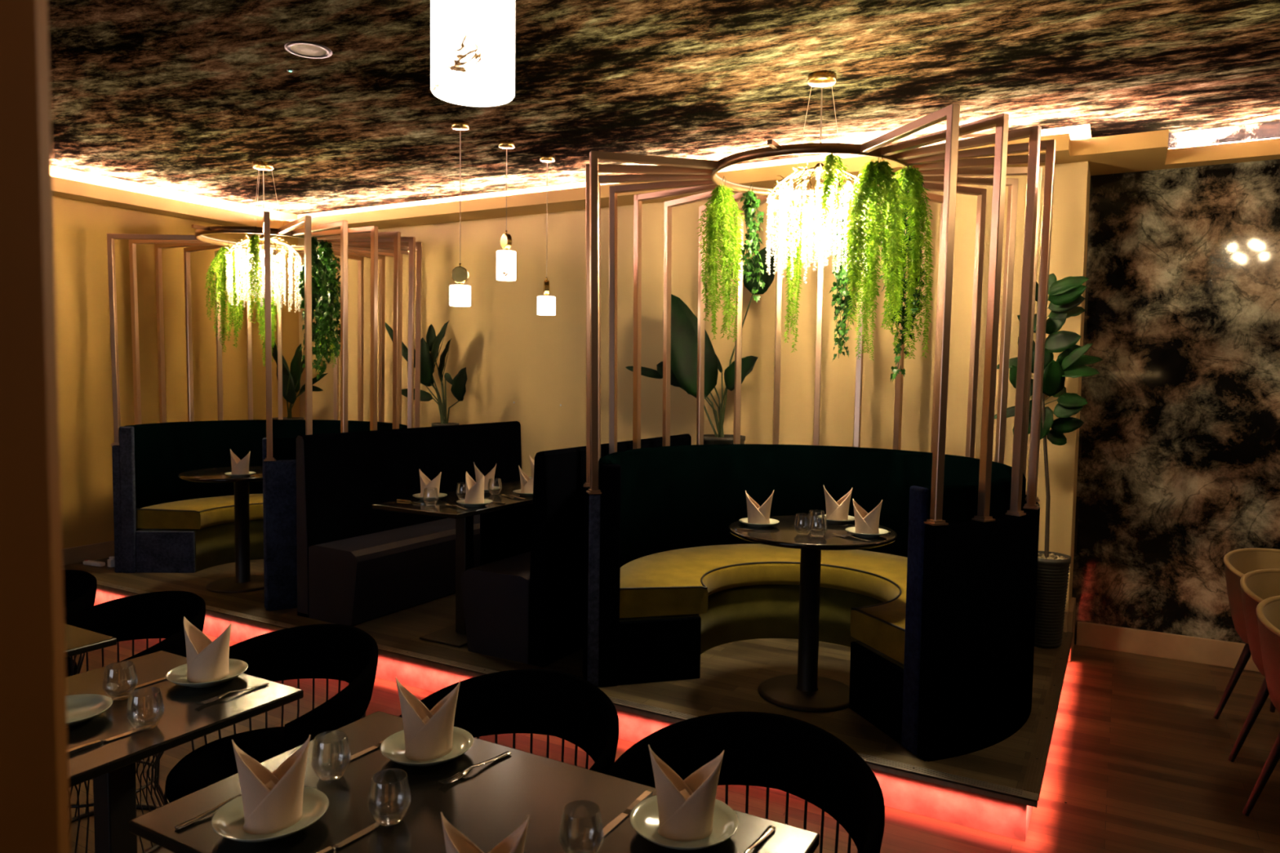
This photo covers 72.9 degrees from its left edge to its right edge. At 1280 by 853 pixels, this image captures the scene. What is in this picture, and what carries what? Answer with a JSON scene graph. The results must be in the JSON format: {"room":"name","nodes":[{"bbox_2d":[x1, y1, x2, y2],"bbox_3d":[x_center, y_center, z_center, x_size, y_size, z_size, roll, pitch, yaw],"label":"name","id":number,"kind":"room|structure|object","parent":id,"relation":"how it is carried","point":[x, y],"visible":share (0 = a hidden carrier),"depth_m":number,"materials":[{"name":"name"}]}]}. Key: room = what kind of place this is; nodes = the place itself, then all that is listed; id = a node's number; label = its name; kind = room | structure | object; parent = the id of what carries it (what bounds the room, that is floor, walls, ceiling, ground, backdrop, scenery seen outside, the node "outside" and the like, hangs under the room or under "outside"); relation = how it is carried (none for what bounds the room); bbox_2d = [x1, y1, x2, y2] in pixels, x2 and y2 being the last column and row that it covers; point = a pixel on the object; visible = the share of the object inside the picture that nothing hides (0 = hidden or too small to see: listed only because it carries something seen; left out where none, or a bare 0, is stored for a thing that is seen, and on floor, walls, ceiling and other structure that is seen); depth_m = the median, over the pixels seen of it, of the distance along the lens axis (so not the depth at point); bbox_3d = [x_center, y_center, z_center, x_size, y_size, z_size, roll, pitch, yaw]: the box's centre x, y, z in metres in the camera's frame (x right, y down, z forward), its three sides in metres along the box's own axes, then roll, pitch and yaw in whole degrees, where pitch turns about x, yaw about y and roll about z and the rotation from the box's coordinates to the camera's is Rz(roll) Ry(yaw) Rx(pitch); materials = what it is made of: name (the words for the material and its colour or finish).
{"room":"restaurant","nodes":[
{"label":"restaurant","id":0,"kind":"room"},
{"bbox_2d":[0,0,70,852],"bbox_3d":[-0.504,0.069,0.402,0.294,3.000,0.300,3,4,29],"label":"wall","id":1,"kind":"structure","parent":0,"point":[34,797],"depth_m":0.44,"materials":[{"name":"brown paint"}]},
{"bbox_2d":[52,165,299,548],"bbox_3d":[-5.369,-0.226,4.160,0.200,3.000,8.810,3,4,29],"label":"wall","id":2,"kind":"structure","parent":0,"point":[81,228],"depth_m":6.54,"materials":[{"name":"paint"}]},
{"bbox_2d":[62,540,114,565],"bbox_3d":[-3.685,0.895,7.040,0.018,0.120,2.250,3,4,29],"label":"baseboard","id":3,"kind":"structure","parent":2,"relation":"attached to","point":[77,554],"depth_m":6.36,"materials":[{"name":"beige paint"}]},
{"bbox_2d":[52,176,284,228],"bbox_3d":[-5.252,-1.545,3.846,0.200,0.095,8.500,3,4,29],"label":"trim","id":4,"kind":"structure","parent":2,"relation":"attached to","point":[61,188],"depth_m":6.52,"materials":[{"name":"beige paint"}]},
{"bbox_2d":[93,587,1026,841],"bbox_3d":[-1.440,1.236,4.561,6.380,0.140,0.020,3,4,29],"label":"led strip light","id":5,"kind":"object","parent":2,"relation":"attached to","point":[994,815],"depth_m":3.22,"materials":[{"name":"plastic"}]},
{"bbox_2d":[97,580,1039,807],"bbox_3d":[-1.435,1.147,4.528,6.415,0.027,0.055,3,4,29],"label":"trim","id":6,"kind":"structure","parent":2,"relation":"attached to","point":[979,787],"depth_m":3.66,"materials":[{"name":"metal"}]},
{"bbox_2d":[62,557,1057,790],"bbox_3d":[-0.903,1.101,5.504,6.385,0.030,2.220,3,4,29],"label":"raised platform","id":7,"kind":"structure","parent":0,"point":[731,673],"depth_m":4.23,"materials":[{"name":"brown wood"}]},
{"bbox_2d":[177,466,264,593],"bbox_3d":[-2.626,0.674,5.715,0.740,0.750,0.740,3,4,29],"label":"round table","id":8,"kind":"object","parent":7,"relation":"on","point":[242,581],"visible":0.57,"depth_m":5.67,"materials":[{"name":"black laminate"}]},
{"bbox_2d":[224,471,255,477],"bbox_3d":[-2.516,0.304,5.450,0.181,0.023,0.181,3,4,29],"label":"plate","id":9,"kind":"object","parent":8,"relation":"on","point":[229,473],"visible":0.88,"depth_m":5.40,"materials":[{"name":"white ceramic"}]},
{"bbox_2d":[230,448,250,474],"bbox_3d":[-2.513,0.224,5.443,0.100,0.164,0.100,-2,5,-41],"label":"folded napkin","id":10,"kind":"object","parent":9,"relation":"on","point":[238,466],"visible":0.94,"depth_m":5.42,"materials":[{"name":"beige fabric"}]},
{"bbox_2d":[111,419,407,610],"bbox_3d":[-2.505,0.507,6.225,2.090,1.026,1.688,3,4,29],"label":"banquette","id":11,"kind":"object","parent":7,"relation":"on","point":[164,522],"visible":0.52,"depth_m":6.08,"materials":[{"name":"blue fabric"}]},
{"bbox_2d":[106,211,422,461],"bbox_3d":[-2.488,-0.591,6.157,2.100,1.445,1.701,3,4,29],"label":"metal canopy","id":12,"kind":"object","parent":11,"relation":"attached to","point":[357,243],"visible":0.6,"depth_m":5.93,"materials":[{"name":"brown metal"}]},
{"bbox_2d":[204,240,247,351],"bbox_3d":[-2.950,-0.930,6.183,0.284,0.795,0.280,0,4,-18],"label":"hanging fern","id":13,"kind":"object","parent":12,"relation":"hanging from","point":[220,256],"visible":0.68,"depth_m":6.13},
{"bbox_2d":[200,235,304,246],"bbox_3d":[-2.578,-1.296,5.940,0.816,0.006,0.816,3,4,29],"label":"ring light","id":14,"kind":"object","parent":12,"relation":"on","point":[202,237],"depth_m":6.09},
{"bbox_2d":[247,226,263,323],"bbox_3d":[-2.471,-0.974,5.563,0.105,0.620,0.100,-1,4,-25],"label":"hanging fern","id":15,"kind":"object","parent":12,"relation":"hanging from","point":[254,248],"visible":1,"depth_m":5.55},
{"bbox_2d":[257,254,277,366],"bbox_3d":[-2.736,-0.887,6.346,0.151,0.896,0.143,3,4,29],"label":"hanging fern","id":16,"kind":"object","parent":12,"relation":"hanging from","point":[260,320],"visible":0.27,"depth_m":6.34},
{"bbox_2d":[297,236,332,379],"bbox_3d":[-2.158,-0.796,5.756,0.220,0.990,0.152,-1,4,-23],"label":"ivy","id":17,"kind":"object","parent":12,"relation":"hanging from","point":[316,262],"visible":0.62,"depth_m":5.75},
{"bbox_2d":[311,240,340,368],"bbox_3d":[-2.159,-0.831,5.944,0.277,0.942,0.279,-1,4,-22],"label":"ivy","id":18,"kind":"object","parent":12,"relation":"hanging from","point":[325,251],"visible":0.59,"depth_m":5.91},
{"bbox_2d":[271,341,328,419],"bbox_3d":[-2.966,0.085,7.399,0.654,1.712,0.351,4,5,44],"label":"potted plant","id":19,"kind":"object","parent":7,"relation":"on","point":[291,377],"visible":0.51,"depth_m":7.44,"materials":[{"name":"green plant"}]},
{"bbox_2d":[296,421,521,626],"bbox_3d":[-1.276,0.538,5.768,0.490,1.052,2.034,3,4,29],"label":"bench","id":20,"kind":"object","parent":7,"relation":"on","point":[357,562],"visible":0.84,"depth_m":5.25,"materials":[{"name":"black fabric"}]},
{"bbox_2d":[384,320,466,426],"bbox_3d":[-1.666,0.074,6.902,0.908,1.829,0.230,3,4,29],"label":"potted plant","id":21,"kind":"object","parent":7,"relation":"on","point":[428,359],"visible":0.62,"depth_m":6.82,"materials":[{"name":"green plant"}]},
{"bbox_2d":[372,480,533,647],"bbox_3d":[-0.579,0.731,5.248,0.560,0.750,2.215,3,4,29],"label":"rectangular table","id":22,"kind":"object","parent":7,"relation":"on","point":[505,530],"visible":0.28,"depth_m":4.67,"materials":[{"name":"black laminate"}]},
{"bbox_2d":[412,493,447,500],"bbox_3d":[-1.115,0.375,4.597,0.181,0.023,0.181,3,4,29],"label":"plate","id":23,"kind":"object","parent":22,"relation":"on","point":[441,495],"visible":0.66,"depth_m":4.56,"materials":[{"name":"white ceramic"}]},
{"bbox_2d":[419,469,441,497],"bbox_3d":[-1.113,0.302,4.592,0.102,0.150,0.099,-1,4,-25],"label":"folded napkin","id":24,"kind":"object","parent":23,"relation":"on","point":[425,482],"visible":0.76,"depth_m":4.56,"materials":[{"name":"beige fabric"}]},
{"bbox_2d":[456,498,492,506],"bbox_3d":[-0.840,0.391,4.398,0.181,0.023,0.181,3,4,29],"label":"plate","id":25,"kind":"object","parent":22,"relation":"on","point":[460,501],"visible":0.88,"depth_m":4.35,"materials":[{"name":"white ceramic"}]},
{"bbox_2d":[464,471,484,503],"bbox_3d":[-0.838,0.312,4.393,0.102,0.161,0.101,1,3,-4],"label":"folded napkin","id":26,"kind":"object","parent":25,"relation":"on","point":[474,491],"visible":0.96,"depth_m":4.36,"materials":[{"name":"beige fabric"}]},
{"bbox_2d":[484,485,499,493],"bbox_3d":[-0.881,0.359,4.912,0.181,0.023,0.181,3,4,29],"label":"plate","id":27,"kind":"object","parent":22,"relation":"on","point":[495,488],"visible":0.3,"depth_m":4.87,"materials":[{"name":"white ceramic"}]},
{"bbox_2d":[473,462,496,489],"bbox_3d":[-0.878,0.281,4.907,0.097,0.161,0.098,3,4,34],"label":"folded napkin","id":28,"kind":"object","parent":27,"relation":"on","point":[478,474],"visible":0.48,"depth_m":4.88,"materials":[{"name":"beige fabric"}]},
{"bbox_2d":[512,488,533,496],"bbox_3d":[-0.613,0.369,4.797,0.181,0.023,0.181,3,4,29],"label":"plate","id":29,"kind":"object","parent":22,"relation":"on","point":[517,491],"visible":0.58,"depth_m":4.74,"materials":[{"name":"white ceramic"}]},
{"bbox_2d":[518,465,533,493],"bbox_3d":[-0.613,0.294,4.790,0.098,0.155,0.101,-2,5,-40],"label":"folded napkin","id":30,"kind":"object","parent":29,"relation":"on","point":[526,484],"visible":0.6,"depth_m":4.76,"materials":[{"name":"beige fabric"}]},
{"bbox_2d":[461,433,691,667],"bbox_3d":[-0.298,0.599,4.991,0.530,1.052,1.594,3,4,29],"label":"bench","id":31,"kind":"object","parent":7,"relation":"on","point":[526,607],"visible":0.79,"depth_m":4.31,"materials":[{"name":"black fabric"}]},
{"bbox_2d":[626,244,776,444],"bbox_3d":[0.366,-0.031,5.675,1.037,2.244,0.311,2,4,16],"label":"potted plant","id":32,"kind":"object","parent":7,"relation":"on","point":[684,323],"visible":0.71,"depth_m":5.61,"materials":[{"name":"green plant"}]},
{"bbox_2d":[582,444,1039,761],"bbox_3d":[0.848,0.667,4.332,2.105,1.026,1.796,3,4,29],"label":"banquette","id":33,"kind":"object","parent":7,"relation":"on","point":[937,623],"visible":0.96,"depth_m":4.00,"materials":[{"name":"black fabric"}]},
{"bbox_2d":[583,103,1056,525],"bbox_3d":[0.862,-0.465,4.256,2.104,1.515,1.806,3,4,29],"label":"metal canopy","id":34,"kind":"object","parent":33,"relation":"attached to","point":[945,162],"visible":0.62,"depth_m":3.88,"materials":[{"name":"brown metal"}]},
{"bbox_2d":[696,176,744,342],"bbox_3d":[0.398,-0.831,4.301,0.207,0.815,0.229,4,5,43],"label":"hanging fern","id":35,"kind":"object","parent":34,"relation":"hanging from","point":[721,199],"visible":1,"depth_m":4.26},
{"bbox_2d":[739,185,764,302],"bbox_3d":[0.577,-0.938,4.453,0.117,0.615,0.160,-1,4,-20],"label":"ivy","id":36,"kind":"object","parent":34,"relation":"hanging from","point":[753,245],"visible":0.99,"depth_m":4.44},
{"bbox_2d":[783,187,805,352],"bbox_3d":[0.802,-0.819,4.560,0.126,0.859,0.123,-2,5,-42],"label":"hanging fern","id":37,"kind":"object","parent":34,"relation":"hanging from","point":[791,290],"visible":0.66,"depth_m":4.55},
{"bbox_2d":[715,173,901,191],"bbox_3d":[0.798,-1.207,4.081,0.896,0.006,0.896,3,4,29],"label":"chandelier","id":38,"kind":"object","parent":34,"relation":"on","point":[730,184],"depth_m":4.43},
{"bbox_2d":[819,140,848,226],"bbox_3d":[0.810,-1.024,3.645,0.111,0.358,0.126,3,4,29],"label":"hanging fern","id":39,"kind":"object","parent":34,"relation":"hanging from","point":[832,160],"visible":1,"depth_m":3.65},
{"bbox_2d":[829,193,860,360],"bbox_3d":[1.072,-0.787,4.498,0.148,0.907,0.180,1,3,1],"label":"ivy","id":40,"kind":"object","parent":34,"relation":"hanging from","point":[842,278],"visible":0.5,"depth_m":4.49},
{"bbox_2d":[854,192,879,360],"bbox_3d":[1.138,-0.780,4.340,0.121,0.900,0.118,1,3,-3],"label":"hanging fern","id":41,"kind":"object","parent":34,"relation":"hanging from","point":[864,309],"visible":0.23,"depth_m":4.35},
{"bbox_2d":[844,148,906,330],"bbox_3d":[1.002,-0.795,3.703,0.267,0.777,0.248,1,3,0],"label":"hanging fern","id":42,"kind":"object","parent":34,"relation":"hanging from","point":[876,173],"visible":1,"depth_m":3.67,"materials":[{"name":"plant"}]},
{"bbox_2d":[878,176,929,381],"bbox_3d":[1.211,-0.695,3.975,0.236,0.985,0.148,2,4,16],"label":"ivy","id":43,"kind":"object","parent":34,"relation":"hanging from","point":[917,295],"visible":0.2,"depth_m":3.99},
{"bbox_2d":[879,164,933,359],"bbox_3d":[1.190,-0.751,3.872,0.256,0.900,0.239,2,4,12],"label":"hanging fern","id":44,"kind":"object","parent":34,"relation":"hanging from","point":[908,180],"visible":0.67,"depth_m":3.81,"materials":[{"name":"plant"}]},
{"bbox_2d":[728,515,897,712],"bbox_3d":[0.760,0.831,3.889,0.740,0.750,0.740,3,4,29],"label":"round table","id":45,"kind":"object","parent":7,"relation":"on","point":[805,691],"visible":0.81,"depth_m":3.84,"materials":[{"name":"metal"}]},
{"bbox_2d":[739,517,779,528],"bbox_3d":[0.540,0.438,3.923,0.181,0.023,0.181,3,4,29],"label":"plate","id":46,"kind":"object","parent":45,"relation":"on","point":[772,522],"visible":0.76,"depth_m":3.88,"materials":[{"name":"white ceramic"}]},
{"bbox_2d":[745,490,773,524],"bbox_3d":[0.542,0.361,3.921,0.100,0.158,0.104,-1,4,-32],"label":"folded napkin","id":47,"kind":"object","parent":46,"relation":"on","point":[757,514],"visible":0.92,"depth_m":3.89,"materials":[{"name":"beige fabric"}]},
{"bbox_2d":[817,514,854,524],"bbox_3d":[0.920,0.436,4.048,0.181,0.023,0.181,3,4,29],"label":"plate","id":48,"kind":"object","parent":45,"relation":"on","point":[851,518],"visible":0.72,"depth_m":4.00,"materials":[{"name":"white ceramic"}]},
{"bbox_2d":[823,485,852,520],"bbox_3d":[0.922,0.356,4.044,0.104,0.164,0.103,-3,5,-44],"label":"folded napkin","id":49,"kind":"object","parent":48,"relation":"on","point":[838,510],"visible":0.98,"depth_m":4.01,"materials":[{"name":"beige fabric"}]},
{"bbox_2d":[844,526,888,537],"bbox_3d":[0.973,0.457,3.715,0.181,0.023,0.181,3,4,29],"label":"plate","id":50,"kind":"object","parent":45,"relation":"on","point":[851,530],"visible":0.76,"depth_m":3.67,"materials":[{"name":"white ceramic"}]},
{"bbox_2d":[853,498,882,533],"bbox_3d":[0.974,0.383,3.712,0.104,0.153,0.101,1,3,-3],"label":"folded napkin","id":51,"kind":"object","parent":50,"relation":"on","point":[865,522],"visible":0.91,"depth_m":3.68,"materials":[{"name":"beige fabric"}]},
{"bbox_2d":[1021,631,1073,800],"bbox_3d":[1.889,1.227,3.956,0.055,0.027,2.195,3,4,29],"label":"trim","id":52,"kind":"structure","parent":7,"relation":"attached to","point":[1033,781],"depth_m":3.60,"materials":[{"name":"brown metal"}]},
{"bbox_2d":[994,273,1102,648],"bbox_3d":[2.166,0.175,4.649,0.526,2.006,0.240,3,4,29],"label":"potted plant","id":53,"kind":"object","parent":7,"relation":"on","point":[1064,297],"visible":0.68,"depth_m":4.58,"materials":[{"name":"green plant"}]},
{"bbox_2d":[47,0,1279,214],"bbox_3d":[-0.748,-1.574,1.830,10.420,0.100,9.400,3,4,29],"label":"ceiling","id":54,"kind":"structure","parent":0,"point":[183,95],"depth_m":4.14,"materials":[{"name":"paint"}]},
{"bbox_2d":[225,160,302,312],"bbox_3d":[-2.583,-1.290,5.937,0.506,1.014,0.508,3,4,29],"label":"crystal chandelier","id":55,"kind":"object","parent":54,"relation":"hanging from","point":[259,165],"visible":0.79,"depth_m":5.89,"materials":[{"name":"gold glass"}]},
{"bbox_2d":[284,40,332,58],"bbox_3d":[-1.453,-1.651,3.797,0.196,0.004,0.196,3,4,29],"label":"recessed light","id":56,"kind":"object","parent":54,"relation":"in","point":[300,48],"visible":1,"depth_m":3.79,"materials":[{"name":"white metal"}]},
{"bbox_2d":[449,120,471,306],"bbox_3d":[-1.021,-1.201,4.915,0.120,1.026,0.120,3,4,29],"label":"pendant lamp","id":57,"kind":"object","parent":54,"relation":"hanging from","point":[460,294],"visible":1,"depth_m":4.90,"materials":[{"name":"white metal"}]},
{"bbox_2d":[431,0,515,106],"bbox_3d":[-0.262,-1.011,1.363,0.132,0.955,0.132,3,4,29],"label":"pendant lamp","id":58,"kind":"object","parent":54,"relation":"hanging from","point":[473,42],"visible":1,"depth_m":1.34,"materials":[{"name":"white glass"}]},
{"bbox_2d":[437,81,508,97],"bbox_3d":[-0.268,-0.546,1.391,0.118,0.001,0.118,3,4,29],"label":"diffuser","id":59,"kind":"object","parent":58,"relation":"attached to","point":[464,89],"depth_m":1.41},
{"bbox_2d":[496,140,515,280],"bbox_3d":[-0.819,-1.318,5.307,0.120,0.834,0.120,3,4,29],"label":"pendant lamp","id":60,"kind":"object","parent":54,"relation":"hanging from","point":[505,259],"visible":1,"depth_m":5.28,"materials":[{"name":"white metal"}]},
{"bbox_2d":[537,154,555,315],"bbox_3d":[-0.606,-1.241,5.636,0.120,1.022,0.120,3,4,29],"label":"pendant lamp","id":61,"kind":"object","parent":54,"relation":"hanging from","point":[546,304],"visible":1,"depth_m":5.61,"materials":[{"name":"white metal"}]},
{"bbox_2d":[764,70,870,284],"bbox_3d":[0.833,-1.167,4.057,0.498,0.940,0.506,3,4,29],"label":"crystal chandelier","id":62,"kind":"object","parent":54,"relation":"hanging from","point":[820,78],"visible":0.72,"depth_m":4.03,"materials":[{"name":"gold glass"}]},
{"bbox_2d":[68,634,1279,852],"bbox_3d":[-0.814,1.522,1.974,10.420,0.100,9.300,3,4,29],"label":"floor","id":63,"kind":"structure","parent":0,"point":[1138,754],"depth_m":3.56,"materials":[{"name":"brown wood"}]},
{"bbox_2d":[62,569,97,677],"bbox_3d":[-2.365,0.981,3.235,0.610,0.785,0.580,3,4,29],"label":"tub chair","id":64,"kind":"object","parent":63,"relation":"on","point":[80,587],"visible":0.2,"depth_m":3.36,"materials":[{"name":"black fabric"}]},
{"bbox_2d":[64,623,116,657],"bbox_3d":[-2.078,1.040,2.619,0.627,0.750,0.640,3,4,29],"label":"rectangular table","id":65,"kind":"object","parent":63,"relation":"on","point":[77,641],"visible":0.29,"depth_m":2.70,"materials":[{"name":"laminate"}]},
{"bbox_2d":[64,591,205,852],"bbox_3d":[-1.794,1.007,2.938,0.610,0.785,0.580,3,4,35],"label":"tub chair","id":66,"kind":"object","parent":63,"relation":"on","point":[155,615],"visible":0.27,"depth_m":3.14,"materials":[{"name":"black fabric"}]},
{"bbox_2d":[66,650,303,852],"bbox_3d":[-1.328,1.076,2.199,0.627,0.750,0.640,3,4,29],"label":"rectangular table","id":67,"kind":"object","parent":63,"relation":"on","point":[111,765],"visible":0.65,"depth_m":2.17,"materials":[{"name":"laminate"}]},
{"bbox_2d":[66,693,112,728],"bbox_3d":[-1.382,0.692,2.077,0.201,0.028,0.201,3,4,29],"label":"plate","id":68,"kind":"object","parent":67,"relation":"on","point":[81,708],"visible":0.44,"depth_m":2.13,"materials":[{"name":"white ceramic"}]},
{"bbox_2d":[67,724,151,755],"bbox_3d":[-1.210,0.711,1.967,0.017,0.007,0.205,3,4,31],"label":"table knife","id":69,"kind":"object","parent":67,"relation":"on","point":[82,747],"visible":0.81,"depth_m":1.95,"materials":[{"name":"metal"}]},
{"bbox_2d":[102,661,137,701],"bbox_3d":[-1.333,0.654,2.221,0.079,0.086,0.079,3,4,29],"label":"tumbler","id":70,"kind":"object","parent":67,"relation":"on","point":[114,695],"visible":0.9,"depth_m":2.21,"materials":[{"name":"clear glass"}]},
{"bbox_2d":[126,686,164,731],"bbox_3d":[-1.166,0.668,2.041,0.079,0.086,0.079,3,4,29],"label":"tumbler","id":71,"kind":"object","parent":67,"relation":"on","point":[135,724],"visible":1,"depth_m":2.03,"materials":[{"name":"clear glass"}]},
{"bbox_2d":[165,658,248,688],"bbox_3d":[-1.177,0.678,2.357,0.201,0.028,0.201,3,4,29],"label":"plate","id":72,"kind":"object","parent":67,"relation":"on","point":[178,675],"visible":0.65,"depth_m":2.35,"materials":[{"name":"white ceramic"}]},
{"bbox_2d":[183,616,231,683],"bbox_3d":[-1.174,0.601,2.352,0.107,0.163,0.104,-2,4,-35],"label":"folded napkin","id":73,"kind":"object","parent":72,"relation":"on","point":[207,660],"visible":0.98,"depth_m":2.32,"materials":[{"name":"beige fabric"}]},
{"bbox_2d":[163,623,377,805],"bbox_3d":[-1.076,1.040,2.547,0.610,0.785,0.580,3,4,33],"label":"tub chair","id":74,"kind":"object","parent":63,"relation":"on","point":[348,654],"visible":0.33,"depth_m":2.65,"materials":[{"name":"black fabric"}]},
{"bbox_2d":[128,711,819,852],"bbox_3d":[-0.318,1.123,1.642,1.137,0.750,0.625,3,4,29],"label":"rectangular table","id":75,"kind":"object","parent":63,"relation":"on","point":[494,799],"visible":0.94,"depth_m":1.68,"materials":[{"name":"laminate"}]},
{"bbox_2d":[174,794,241,830],"bbox_3d":[-0.802,0.731,1.676,0.021,0.010,0.196,3,4,31],"label":"fork","id":76,"kind":"object","parent":75,"relation":"on","point":[189,822],"visible":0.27,"depth_m":1.63,"materials":[{"name":"metal"}]},
{"bbox_2d":[211,786,328,842],"bbox_3d":[-0.686,0.730,1.613,0.201,0.028,0.201,3,4,29],"label":"plate","id":77,"kind":"object","parent":75,"relation":"on","point":[228,821],"visible":0.59,"depth_m":1.60,"materials":[{"name":"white ceramic"}]},
{"bbox_2d":[231,734,310,835],"bbox_3d":[-0.684,0.653,1.606,0.107,0.163,0.103,2,4,20],"label":"folded napkin","id":78,"kind":"object","parent":77,"relation":"on","point":[273,802],"visible":1,"depth_m":1.58,"materials":[{"name":"beige fabric"}]},
{"bbox_2d":[311,730,351,782],"bbox_3d":[-0.644,0.689,1.806,0.079,0.086,0.079,3,4,29],"label":"tumbler","id":79,"kind":"object","parent":75,"relation":"on","point":[336,774],"visible":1,"depth_m":1.79,"materials":[{"name":"clear glass"}]},
{"bbox_2d":[316,820,382,852],"bbox_3d":[-0.536,0.746,1.544,0.017,0.007,0.205,3,4,31],"label":"table knife","id":80,"kind":"object","parent":75,"relation":"on","point":[328,850],"visible":1,"depth_m":1.57,"materials":[{"name":"metal"}]},
{"bbox_2d":[367,768,411,826],"bbox_3d":[-0.472,0.702,1.634,0.079,0.086,0.079,3,4,29],"label":"tumbler","id":81,"kind":"object","parent":75,"relation":"on","point":[393,819],"visible":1,"depth_m":1.62,"materials":[{"name":"clear glass"}]},
{"bbox_2d":[380,726,473,766],"bbox_3d":[-0.470,0.714,1.916,0.201,0.028,0.201,3,4,29],"label":"plate","id":82,"kind":"object","parent":75,"relation":"on","point":[393,748],"visible":0.58,"depth_m":1.91,"materials":[{"name":"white ceramic"}]},
{"bbox_2d":[395,676,460,761],"bbox_3d":[-0.468,0.634,1.912,0.106,0.169,0.107,4,5,41],"label":"folded napkin","id":83,"kind":"object","parent":82,"relation":"on","point":[428,735],"visible":1,"depth_m":1.88,"materials":[{"name":"beige fabric"}]},
{"bbox_2d":[438,751,511,784],"bbox_3d":[-0.349,0.727,1.851,0.021,0.010,0.196,3,4,36],"label":"fork","id":84,"kind":"object","parent":75,"relation":"on","point":[463,773],"visible":1,"depth_m":1.83,"materials":[{"name":"metal"}]},
{"bbox_2d":[559,800,604,852],"bbox_3d":[-0.103,0.714,1.521,0.079,0.086,0.079,3,4,29],"label":"tumbler","id":85,"kind":"object","parent":75,"relation":"on","point":[593,809],"visible":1,"depth_m":1.51,"materials":[{"name":"clear glass"}]},
{"bbox_2d":[603,790,653,836],"bbox_3d":[-0.030,0.745,1.667,0.017,0.007,0.205,3,4,29],"label":"table knife","id":86,"kind":"object","parent":75,"relation":"on","point":[647,793],"visible":0.73,"depth_m":1.67,"materials":[{"name":"metal"}]},
{"bbox_2d":[630,795,738,850],"bbox_3d":[0.082,0.741,1.607,0.201,0.028,0.201,3,4,29],"label":"plate","id":87,"kind":"object","parent":75,"relation":"on","point":[644,817],"visible":0.57,"depth_m":1.60,"materials":[{"name":"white ceramic"}]},
{"bbox_2d":[648,744,724,841],"bbox_3d":[0.084,0.666,1.602,0.108,0.157,0.104,-3,5,-45],"label":"folded napkin","id":88,"kind":"object","parent":87,"relation":"on","point":[686,807],"visible":1,"depth_m":1.57,"materials":[{"name":"beige fabric"}]},
{"bbox_3d":[-0.241,0.753,1.335,0.201,0.028,0.201,3,4,29],"label":"plate","id":89,"kind":"object","parent":75,"relation":"on","visible":0},
{"bbox_2d":[440,812,529,852],"bbox_3d":[-0.238,0.672,1.329,0.103,0.169,0.103,4,4,39],"label":"folded napkin","id":90,"kind":"object","parent":89,"relation":"on","point":[455,842],"visible":1,"depth_m":1.35,"materials":[{"name":"beige fabric"}]},
{"bbox_2d":[399,669,618,773],"bbox_3d":[-0.354,1.075,2.144,0.610,0.785,0.580,3,4,29],"label":"tub chair","id":91,"kind":"object","parent":63,"relation":"on","point":[568,707],"visible":0.35,"depth_m":2.35,"materials":[{"name":"black fabric"}]},
{"bbox_2d":[605,711,884,852],"bbox_3d":[0.203,1.100,1.861,0.610,0.785,0.580,3,4,29],"label":"tub chair","id":92,"kind":"object","parent":63,"relation":"on","point":[802,759],"visible":0.71,"depth_m":2.04,"materials":[{"name":"black fabric"}]},
{"bbox_2d":[1213,547,1279,719],"bbox_3d":[2.960,1.002,3.970,0.504,0.799,0.504,0,4,-16],"label":"chair","id":93,"kind":"object","parent":63,"relation":"on","point":[1237,562],"visible":0.57,"depth_m":4.07,"materials":[{"name":"beige fabric"}]},
{"bbox_2d":[1227,568,1279,762],"bbox_3d":[2.718,1.026,3.510,0.504,0.799,0.504,0,4,-16],"label":"chair","id":94,"kind":"object","parent":63,"relation":"on","point":[1257,585],"visible":0.61,"depth_m":3.60,"materials":[{"name":"beige fabric"}]},
{"bbox_2d":[1242,595,1279,816],"bbox_3d":[2.464,1.050,3.057,0.504,0.799,0.504,0,4,-16],"label":"chair","id":95,"kind":"object","parent":63,"relation":"on","point":[1268,611],"visible":1,"depth_m":3.13,"materials":[{"name":"beige fabric"}]},
{"bbox_2d":[297,124,1091,629],"bbox_3d":[-0.309,-0.308,6.652,6.585,3.000,0.490,3,4,29],"label":"wall","id":96,"kind":"structure","parent":0,"point":[509,353],"depth_m":6.06,"materials":[{"name":"beige paint"}]},
{"bbox_2d":[284,129,1168,230],"bbox_3d":[-0.142,-1.627,6.253,6.755,0.085,0.700,3,4,29],"label":"cove light","id":97,"kind":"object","parent":96,"relation":"attached to","point":[1140,151],"depth_m":5.44,"materials":[{"name":"beige paint"}]},
{"bbox_2d":[1066,597,1075,662],"bbox_3d":[2.525,1.185,5.069,0.024,0.290,0.370,3,4,29],"label":"baseboard","id":98,"kind":"structure","parent":96,"relation":"attached to","point":[1071,613],"depth_m":4.96,"materials":[{"name":"beige paint"}]},
{"bbox_2d":[1071,121,1279,644],"bbox_3d":[4.329,-0.101,4.279,3.835,3.000,0.100,3,4,29],"label":"wall","id":99,"kind":"structure","parent":0,"point":[1179,460],"depth_m":4.93,"materials":[{"name":"stone"}]},
{"bbox_2d":[1075,621,1259,671],"bbox_3d":[4.296,1.328,4.305,3.800,0.145,0.020,3,4,29],"label":"baseboard","id":100,"kind":"structure","parent":99,"relation":"attached to","point":[1139,642],"depth_m":5.01,"materials":[{"name":"beige paint"}]},
{"bbox_2d":[1164,137,1279,168],"bbox_3d":[4.455,-1.428,4.012,3.465,0.085,0.120,3,4,29],"label":"trim","id":101,"kind":"structure","parent":99,"relation":"attached to","point":[1268,148],"depth_m":4.68,"materials":[{"name":"beige paint"}]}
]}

